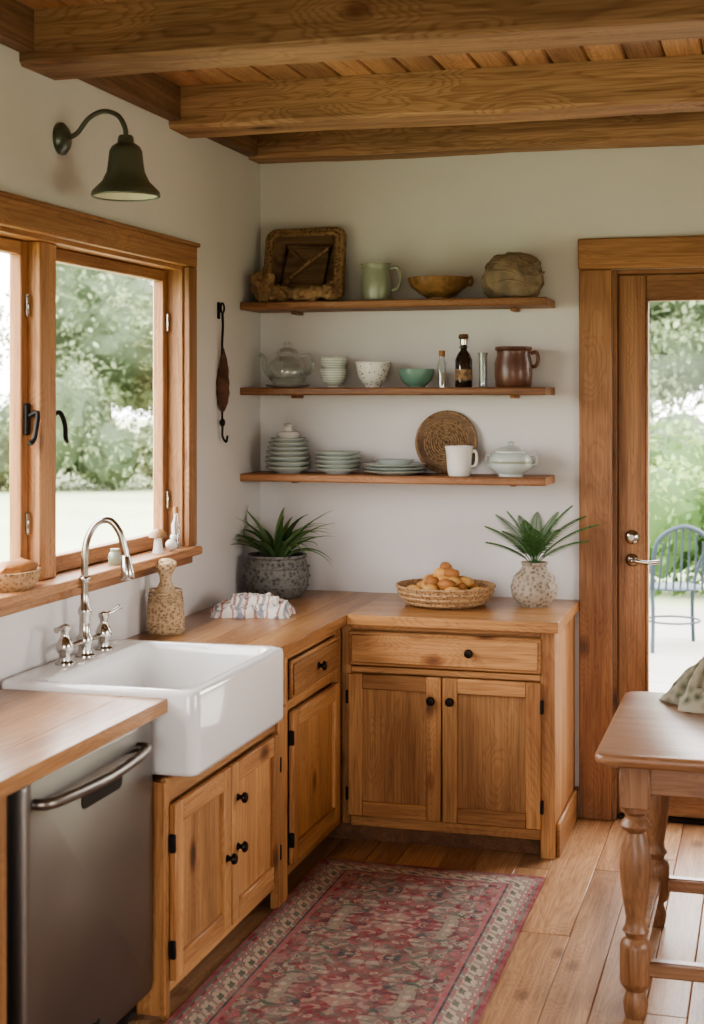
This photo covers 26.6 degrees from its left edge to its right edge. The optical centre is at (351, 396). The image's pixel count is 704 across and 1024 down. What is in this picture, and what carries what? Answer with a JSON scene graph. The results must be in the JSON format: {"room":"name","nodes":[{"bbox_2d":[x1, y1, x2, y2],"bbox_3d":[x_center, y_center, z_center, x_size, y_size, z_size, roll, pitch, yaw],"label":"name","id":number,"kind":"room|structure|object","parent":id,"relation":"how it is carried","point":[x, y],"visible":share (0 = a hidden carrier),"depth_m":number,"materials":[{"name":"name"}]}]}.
{"room":"kitchen","nodes":[
{"label":"kitchen","id":0,"kind":"room"},
{"bbox_2d":[0,44,260,688],"bbox_3d":[-1.510,0.320,2.955,0.130,2.980,7.970,0,0,16],"label":"wall","id":1,"kind":"structure","parent":0,"point":[210,191],"depth_m":5.81,"materials":[{"name":"paint"}]},
{"bbox_2d":[0,190,201,616],"bbox_3d":[-0.990,0.022,4.666,0.182,1.245,2.465,0,0,16],"label":"window","id":2,"kind":"structure","parent":1,"relation":"in","point":[36,235],"depth_m":4.90,"materials":[{"name":"brown wood"}]},
{"bbox_2d":[0,558,40,592],"bbox_3d":[-1.012,0.532,4.483,0.122,0.092,0.230,0,0,16],"label":"basket","id":3,"kind":"object","parent":2,"relation":"on","point":[20,574],"visible":1,"depth_m":4.42,"materials":[{"name":"beige wicker"}]},
{"bbox_2d":[108,548,120,564],"bbox_3d":[-0.818,0.550,5.134,0.048,0.055,0.048,0,0,16],"label":"jar","id":4,"kind":"object","parent":2,"relation":"on","point":[114,557],"visible":0.96,"depth_m":5.12,"materials":[{"name":"white ceramic"}]},
{"bbox_2d":[149,529,166,553],"bbox_3d":[-0.719,0.533,5.522,0.070,0.090,0.070,0,0,16],"label":"figurine","id":5,"kind":"object","parent":2,"relation":"on","point":[157,534],"visible":1,"depth_m":5.51,"materials":[{"name":"white ceramic"}]},
{"bbox_2d":[165,533,177,550],"bbox_3d":[-0.675,0.546,5.603,0.044,0.064,0.080,0,0,16],"label":"bird figurine","id":6,"kind":"object","parent":2,"relation":"on","point":[171,544],"visible":1,"depth_m":5.58,"materials":[{"name":"white ceramic"}]},
{"bbox_2d":[172,506,179,548],"bbox_3d":[-0.673,0.498,5.686,0.036,0.160,0.036,0,0,16],"label":"bottle","id":7,"kind":"object","parent":2,"relation":"on","point":[175,508],"visible":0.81,"depth_m":5.68,"materials":[{"name":"clear glass"}]},
{"bbox_2d":[52,109,159,201],"bbox_3d":[-0.771,-0.771,4.716,0.337,0.283,0.218,0,0,16],"label":"wall lamp","id":8,"kind":"object","parent":1,"relation":"attached to","point":[125,179],"visible":1,"depth_m":4.67,"materials":[{"name":"black metal"}]},
{"bbox_2d":[0,0,256,156],"bbox_3d":[-1.448,-1.105,2.844,0.050,0.130,7.490,0,0,16],"label":"trim","id":9,"kind":"structure","parent":1,"relation":"attached to","point":[153,93],"depth_m":5.20,"materials":[{"name":"brown wood"}]},
{"bbox_2d":[216,302,229,442],"bbox_3d":[-0.531,-0.100,6.111,0.057,0.579,0.061,0,0,-14],"label":"hook","id":10,"kind":"object","parent":1,"relation":"attached to","point":[222,382],"visible":1,"depth_m":6.10,"materials":[{"name":"black metal"}]},
{"bbox_2d":[17,0,703,85],"bbox_3d":[0.727,-1.210,2.377,4.690,0.080,7.770,0,0,16],"label":"ceiling","id":11,"kind":"structure","parent":0,"point":[693,46],"depth_m":5.21,"materials":[{"name":"brown wood"}]},
{"bbox_2d":[19,0,703,79],"bbox_3d":[1.187,-1.085,4.009,4.488,0.170,0.248,0,0,16],"label":"ceiling beam","id":12,"kind":"structure","parent":11,"relation":"attached to","point":[140,36],"depth_m":4.28,"materials":[{"name":"brown wood"}]},
{"bbox_2d":[169,54,703,137],"bbox_3d":[1.499,-1.088,5.116,4.488,0.165,0.230,0,0,16],"label":"ceiling beam","id":13,"kind":"structure","parent":11,"relation":"attached to","point":[671,84],"depth_m":5.35,"materials":[{"name":"brown wood"}]},
{"bbox_2d":[248,111,703,163],"bbox_3d":[1.729,-1.097,5.933,4.488,0.145,0.164,0,0,16],"label":"ceiling beam","id":14,"kind":"structure","parent":11,"relation":"attached to","point":[679,128],"depth_m":6.20,"materials":[{"name":"brown wood"}]},
{"bbox_2d":[128,817,703,1023],"bbox_3d":[0.724,1.775,2.403,4.510,0.030,7.819,0,0,16],"label":"floor","id":15,"kind":"structure","parent":0,"point":[562,966],"depth_m":4.93,"materials":[{"name":"brown wood"}]},
{"bbox_2d":[0,796,6,1023],"bbox_3d":[-1.254,1.326,2.567,0.553,0.868,1.860,0,0,16],"label":"base cabinet","id":16,"kind":"object","parent":15,"relation":"on","point":[3,802],"visible":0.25,"depth_m":3.38,"materials":[{"name":"brown wood"}]},
{"bbox_2d":[0,590,578,798],"bbox_3d":[-0.419,0.870,3.971,1.412,0.040,5.116,0,0,16],"label":"countertop","id":17,"kind":"structure","parent":16,"relation":"on","point":[42,732],"depth_m":5.25,"materials":[{"name":"brown wood"}]},
{"bbox_2d":[54,516,134,665],"bbox_3d":[-0.799,0.605,4.729,0.186,0.448,0.422,0,0,16],"label":"bridge faucet","id":18,"kind":"object","parent":17,"relation":"on","point":[64,646],"visible":1,"depth_m":4.75,"materials":[{"name":"silver metal"}]},
{"bbox_2d":[2,639,282,776],"bbox_3d":[-0.628,0.951,4.653,0.623,0.243,0.804,0,0,16],"label":"farmhouse sink","id":19,"kind":"object","parent":17,"relation":"in","point":[220,698],"visible":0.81,"depth_m":4.55,"materials":[{"name":"white ceramic"}]},
{"bbox_2d":[146,558,184,634],"bbox_3d":[-0.672,0.715,5.374,0.141,0.269,0.141,0,0,16],"label":"bottle vase","id":20,"kind":"object","parent":17,"relation":"on","point":[165,609],"visible":1,"depth_m":5.33,"materials":[{"name":"ceramic"}]},
{"bbox_2d":[210,592,295,618],"bbox_3d":[-0.390,0.810,5.824,0.343,0.078,0.255,0,0,1],"label":"tea towel","id":21,"kind":"object","parent":17,"relation":"on","point":[245,605],"visible":1,"depth_m":5.76,"materials":[{"name":"white fabric"}]},
{"bbox_2d":[231,507,333,598],"bbox_3d":[-0.276,0.655,6.292,0.420,0.391,0.558,0,0,16],"label":"potted spiky plant","id":22,"kind":"object","parent":17,"relation":"on","point":[276,569],"visible":0.98,"depth_m":6.26,"materials":[{"name":"green plant"}]},
{"bbox_2d":[396,562,495,609],"bbox_3d":[0.383,0.762,6.095,0.410,0.175,0.410,0,0,-11],"label":"fruit bowl","id":23,"kind":"object","parent":17,"relation":"on","point":[444,589],"visible":1,"depth_m":5.98,"materials":[{"name":"beige wicker"}]},
{"bbox_2d":[484,505,598,607],"bbox_3d":[0.760,0.642,6.022,0.476,0.415,0.264,0,0,16],"label":"potted fern","id":24,"kind":"object","parent":17,"relation":"on","point":[533,585],"visible":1,"depth_m":6.01,"materials":[{"name":"green plant"}]},
{"bbox_2d":[7,721,151,1023],"bbox_3d":[-0.875,1.317,3.854,0.584,0.846,0.805,0,0,16],"label":"dishwasher","id":25,"kind":"object","parent":15,"relation":"on","point":[79,835],"visible":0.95,"depth_m":3.74,"materials":[{"name":"metal"}]},
{"bbox_2d":[135,658,286,1020],"bbox_3d":[-0.616,1.326,4.758,0.593,0.868,1.065,0,0,16],"label":"base cabinet","id":26,"kind":"object","parent":15,"relation":"on","point":[219,834],"visible":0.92,"depth_m":4.52,"materials":[{"name":"brown wood"}]},
{"bbox_2d":[283,628,340,875],"bbox_3d":[-0.365,1.326,5.646,0.594,0.868,0.770,0,0,16],"label":"base cabinet","id":27,"kind":"object","parent":15,"relation":"on","point":[312,673],"visible":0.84,"depth_m":5.49,"materials":[{"name":"brown wood"}]},
{"bbox_2d":[164,858,544,1023],"bbox_3d":[-0.030,1.755,4.372,0.846,0.009,2.440,0,0,16],"label":"rug","id":28,"kind":"object","parent":15,"relation":"on","point":[354,942],"visible":1,"depth_m":4.71,"materials":[{"name":"red fabric"}]},
{"bbox_2d":[329,615,577,859],"bbox_3d":[0.412,1.326,6.051,0.930,0.868,0.659,0,0,16],"label":"base cabinet","id":29,"kind":"object","parent":15,"relation":"on","point":[450,737],"visible":0.98,"depth_m":5.77,"materials":[{"name":"brown wood"}]},
{"bbox_2d":[595,691,703,1019],"bbox_3d":[1.590,1.380,4.409,1.632,0.760,0.950,0,0,16],"label":"dining table","id":30,"kind":"object","parent":15,"relation":"on","point":[657,748],"visible":1,"depth_m":4.21,"materials":[{"name":"brown wood"}]},
{"bbox_2d":[659,656,703,712],"bbox_3d":[1.171,0.914,4.850,0.298,0.172,0.301,0,0,-7],"label":"linen napkin","id":31,"kind":"object","parent":30,"relation":"on","point":[687,692],"visible":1,"depth_m":4.81,"materials":[{"name":"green fabric"}]},
{"bbox_2d":[261,145,703,816],"bbox_3d":[1.774,0.320,6.092,4.490,2.980,0.150,0,0,16],"label":"wall","id":32,"kind":"structure","parent":0,"point":[447,215],"depth_m":6.41,"materials":[{"name":"paint"}]},
{"bbox_2d":[240,297,554,315],"bbox_3d":[0.188,-0.382,6.319,1.308,0.046,0.269,0,0,16],"label":"wall shelf","id":33,"kind":"object","parent":32,"relation":"attached to","point":[514,304],"visible":1,"depth_m":6.22,"materials":[{"name":"brown wood"}]},
{"bbox_2d":[251,267,342,301],"bbox_3d":[-0.238,-0.466,6.347,0.413,0.186,0.114,0,0,16],"label":"driftwood log","id":34,"kind":"object","parent":33,"relation":"on","point":[263,288],"visible":1,"depth_m":6.33,"materials":[{"name":"brown wood"}]},
{"bbox_2d":[264,227,346,301],"bbox_3d":[-0.203,-0.573,6.482,0.373,0.332,0.140,0,0,16],"label":"wooden tray","id":35,"kind":"object","parent":33,"relation":"on","point":[299,256],"visible":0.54,"depth_m":6.48,"materials":[{"name":"brown wood"}]},
{"bbox_2d":[359,262,401,299],"bbox_3d":[0.116,-0.487,6.327,0.128,0.164,0.162,0,0,-43],"label":"pitcher","id":36,"kind":"object","parent":33,"relation":"on","point":[376,276],"visible":0.88,"depth_m":6.29,"materials":[{"name":"ceramic"}]},
{"bbox_2d":[407,275,473,298],"bbox_3d":[0.371,-0.456,6.263,0.287,0.102,0.270,0,0,16],"label":"serving bowl","id":37,"kind":"object","parent":33,"relation":"on","point":[433,286],"visible":0.9,"depth_m":6.18,"materials":[{"name":"wood"}]},
{"bbox_2d":[481,252,544,297],"bbox_3d":[0.668,-0.502,6.186,0.265,0.198,0.237,0,0,16],"label":"round stone","id":38,"kind":"object","parent":33,"relation":"on","point":[509,274],"visible":0.83,"depth_m":6.10,"materials":[{"name":"brown stone"}]},
{"bbox_2d":[240,471,554,486],"bbox_3d":[0.188,0.351,6.320,1.308,0.046,0.269,0,0,16],"label":"wall shelf","id":39,"kind":"object","parent":32,"relation":"attached to","point":[263,476],"visible":0.98,"depth_m":6.21,"materials":[{"name":"brown wood"}]},
{"bbox_2d":[265,423,311,472],"bbox_3d":[-0.276,0.220,6.447,0.203,0.216,0.203,0,0,16],"label":"stacked bowls","id":40,"kind":"object","parent":39,"relation":"on","point":[287,453],"visible":1,"depth_m":6.39,"materials":[{"name":"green ceramic"}]},
{"bbox_2d":[315,450,360,473],"bbox_3d":[-0.060,0.280,6.386,0.201,0.096,0.201,0,0,16],"label":"plate stack","id":41,"kind":"object","parent":39,"relation":"on","point":[330,461],"visible":1,"depth_m":6.32,"materials":[{"name":"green ceramic"}]},
{"bbox_2d":[363,459,426,474],"bbox_3d":[0.183,0.296,6.307,0.274,0.064,0.274,0,0,16],"label":"plate stack","id":42,"kind":"object","parent":39,"relation":"on","point":[383,466],"visible":1,"depth_m":6.23,"materials":[{"name":"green ceramic"}]},
{"bbox_2d":[415,410,477,473],"bbox_3d":[0.403,0.192,6.370,0.274,0.271,0.059,0,0,16],"label":"round plate","id":43,"kind":"object","parent":39,"relation":"on","point":[440,429],"visible":0.81,"depth_m":6.38,"materials":[{"name":"brown wicker"}]},
{"bbox_2d":[445,445,477,476],"bbox_3d":[0.445,0.266,6.186,0.120,0.125,0.120,0,0,-31],"label":"mug","id":44,"kind":"object","parent":39,"relation":"on","point":[459,457],"visible":1,"depth_m":6.14,"materials":[{"name":"ceramic"}]},
{"bbox_2d":[484,441,537,476],"bbox_3d":[0.657,0.255,6.163,0.189,0.146,0.189,0,0,-35],"label":"tureen","id":45,"kind":"object","parent":39,"relation":"on","point":[510,460],"visible":1,"depth_m":6.11,"materials":[{"name":"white ceramic"}]},
{"bbox_2d":[240,387,554,397],"bbox_3d":[0.187,-0.017,6.319,1.308,0.046,0.271,0,0,16],"label":"wall shelf","id":46,"kind":"object","parent":32,"relation":"attached to","point":[514,392],"visible":0.99,"depth_m":6.18,"materials":[{"name":"brown wood"}]},
{"bbox_2d":[258,341,314,387],"bbox_3d":[-0.280,-0.140,6.453,0.196,0.200,0.196,0,0,-29],"label":"glass teapot","id":47,"kind":"object","parent":46,"relation":"on","point":[274,385],"visible":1,"depth_m":6.42,"materials":[{"name":"clear glass"}]},
{"bbox_2d":[320,357,347,386],"bbox_3d":[-0.079,-0.105,6.391,0.120,0.130,0.120,0,0,16],"label":"stacked cups","id":48,"kind":"object","parent":46,"relation":"on","point":[333,373],"visible":0.94,"depth_m":6.35,"materials":[{"name":"white ceramic"}]},
{"bbox_2d":[355,361,390,386],"bbox_3d":[0.089,-0.096,6.344,0.154,0.112,0.154,0,0,16],"label":"patterned cup","id":49,"kind":"object","parent":46,"relation":"on","point":[371,373],"visible":0.94,"depth_m":6.29,"materials":[{"name":"ceramic"}]},
{"bbox_2d":[398,369,434,386],"bbox_3d":[0.272,-0.079,6.292,0.154,0.078,0.154,0,0,16],"label":"bowl","id":50,"kind":"object","parent":46,"relation":"on","point":[410,377],"visible":0.88,"depth_m":6.24,"materials":[{"name":"ceramic"}]},
{"bbox_2d":[438,351,445,386],"bbox_3d":[0.378,-0.117,6.262,0.036,0.155,0.036,0,0,16],"label":"bottle","id":51,"kind":"object","parent":46,"relation":"on","point":[441,353],"visible":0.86,"depth_m":6.25,"materials":[{"name":"clear glass"}]},
{"bbox_2d":[455,334,471,386],"bbox_3d":[0.467,-0.152,6.227,0.073,0.224,0.073,0,0,16],"label":"glass bottle","id":52,"kind":"object","parent":46,"relation":"on","point":[463,361],"visible":0.95,"depth_m":6.20,"materials":[{"name":"black glass"}]},
{"bbox_2d":[478,352,487,385],"bbox_3d":[0.547,-0.113,6.215,0.044,0.145,0.044,0,0,16],"label":"vial","id":53,"kind":"object","parent":46,"relation":"on","point":[482,352],"visible":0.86,"depth_m":6.21,"materials":[{"name":"clear glass"}]},
{"bbox_2d":[495,346,539,386],"bbox_3d":[0.670,-0.124,6.170,0.158,0.168,0.158,0,0,-29],"label":"mug","id":54,"kind":"object","parent":46,"relation":"on","point":[513,364],"visible":0.95,"depth_m":6.11,"materials":[{"name":"brown ceramic"}]},
{"bbox_2d":[578,235,703,820],"bbox_3d":[1.551,0.550,6.139,1.215,2.420,0.180,0,0,16],"label":"trim","id":55,"kind":"structure","parent":32,"relation":"attached to","point":[597,257],"depth_m":6.20,"materials":[{"name":"brown wood"}]},
{"bbox_2d":[618,273,703,824],"bbox_3d":[1.548,0.625,6.120,0.900,2.270,0.139,0,0,16],"label":"door","id":56,"kind":"structure","parent":32,"relation":"in","point":[635,292],"depth_m":6.22,"materials":[{"name":"brown wood"}]},
{"label":"outside","id":57,"kind":"structure","parent":0,"visible":0},
{"bbox_2d":[0,419,703,608],"bbox_3d":[8.139,1.930,28.875,180.000,0.001,180.000,0,0,16],"label":"lawn","id":58,"kind":"structure","parent":57,"point":[76,510],"depth_m":24.27,"materials":[{"name":"green plant"}]},
{"bbox_2d":[0,297,8,370],"bbox_3d":[-10.150,-1.003,34.136,4.816,5.976,6.520,0,0,-4],"label":"tree","id":59,"kind":"object","parent":58,"relation":"on","point":[1,306],"visible":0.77,"depth_m":34.55,"materials":[{"name":"green plant"}]},
{"bbox_2d":[0,351,101,491],"bbox_3d":[-9.930,0.380,29.729,9.921,3.247,3.031,0,0,-13],"label":"shrub","id":60,"kind":"object","parent":58,"relation":"on","point":[72,402],"visible":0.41,"depth_m":30.17,"materials":[{"name":"green plant"}]},
{"bbox_2d":[0,263,152,423],"bbox_3d":[-5.904,-1.141,35.875,5.041,6.254,6.823,0,0,-37],"label":"tree","id":61,"kind":"object","parent":58,"relation":"on","point":[108,316],"visible":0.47,"depth_m":34.07,"materials":[{"name":"green plant"}]},
{"bbox_2d":[0,340,152,490],"bbox_3d":[-3.347,0.380,31.047,9.921,3.247,3.031,0,0,10],"label":"shrub","id":62,"kind":"object","parent":58,"relation":"on","point":[122,452],"visible":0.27,"depth_m":30.66,"materials":[{"name":"green plant"}]},
{"bbox_2d":[649,301,703,416],"bbox_3d":[5.648,-1.506,31.104,6.536,6.889,4.828,0,0,-4],"label":"tree","id":63,"kind":"object","parent":58,"relation":"on","point":[676,328],"visible":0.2,"depth_m":29.42,"materials":[{"name":"green plant"}]},
{"bbox_2d":[649,450,703,596],"bbox_3d":[3.442,1.190,14.617,6.225,1.549,1.898,0,0,16],"label":"hedge","id":64,"kind":"object","parent":58,"relation":"on","point":[673,500],"visible":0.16,"depth_m":14.23,"materials":[{"name":"green plant"}]},
{"bbox_2d":[649,411,703,495],"bbox_3d":[3.458,0.974,17.941,8.092,2.014,2.468,0,0,13],"label":"hedge","id":65,"kind":"object","parent":58,"relation":"on","point":[675,447],"visible":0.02,"depth_m":17.52,"materials":[{"name":"green plant"}]},
{"bbox_2d":[649,362,703,451],"bbox_3d":[4.158,0.519,26.349,9.921,2.952,3.031,0,0,16],"label":"shrub","id":66,"kind":"object","parent":58,"relation":"on","point":[694,422],"visible":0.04,"depth_m":25.26,"materials":[{"name":"green plant"}]},
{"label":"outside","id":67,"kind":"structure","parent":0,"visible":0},
{"bbox_2d":[649,607,703,692],"bbox_3d":[2.771,1.950,9.674,8.085,0.120,7.185,0,0,16],"label":"paving","id":68,"kind":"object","parent":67,"point":[675,652],"visible":0.02,"depth_m":11.24,"materials":[{"name":"concrete"}]},
{"bbox_2d":[649,524,703,652],"bbox_3d":[2.429,1.414,11.243,0.604,0.951,0.552,0,0,-4],"label":"garden chair","id":69,"kind":"object","parent":68,"relation":"on","point":[660,586],"visible":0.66,"depth_m":11.04,"materials":[{"name":"metal"}]}
]}

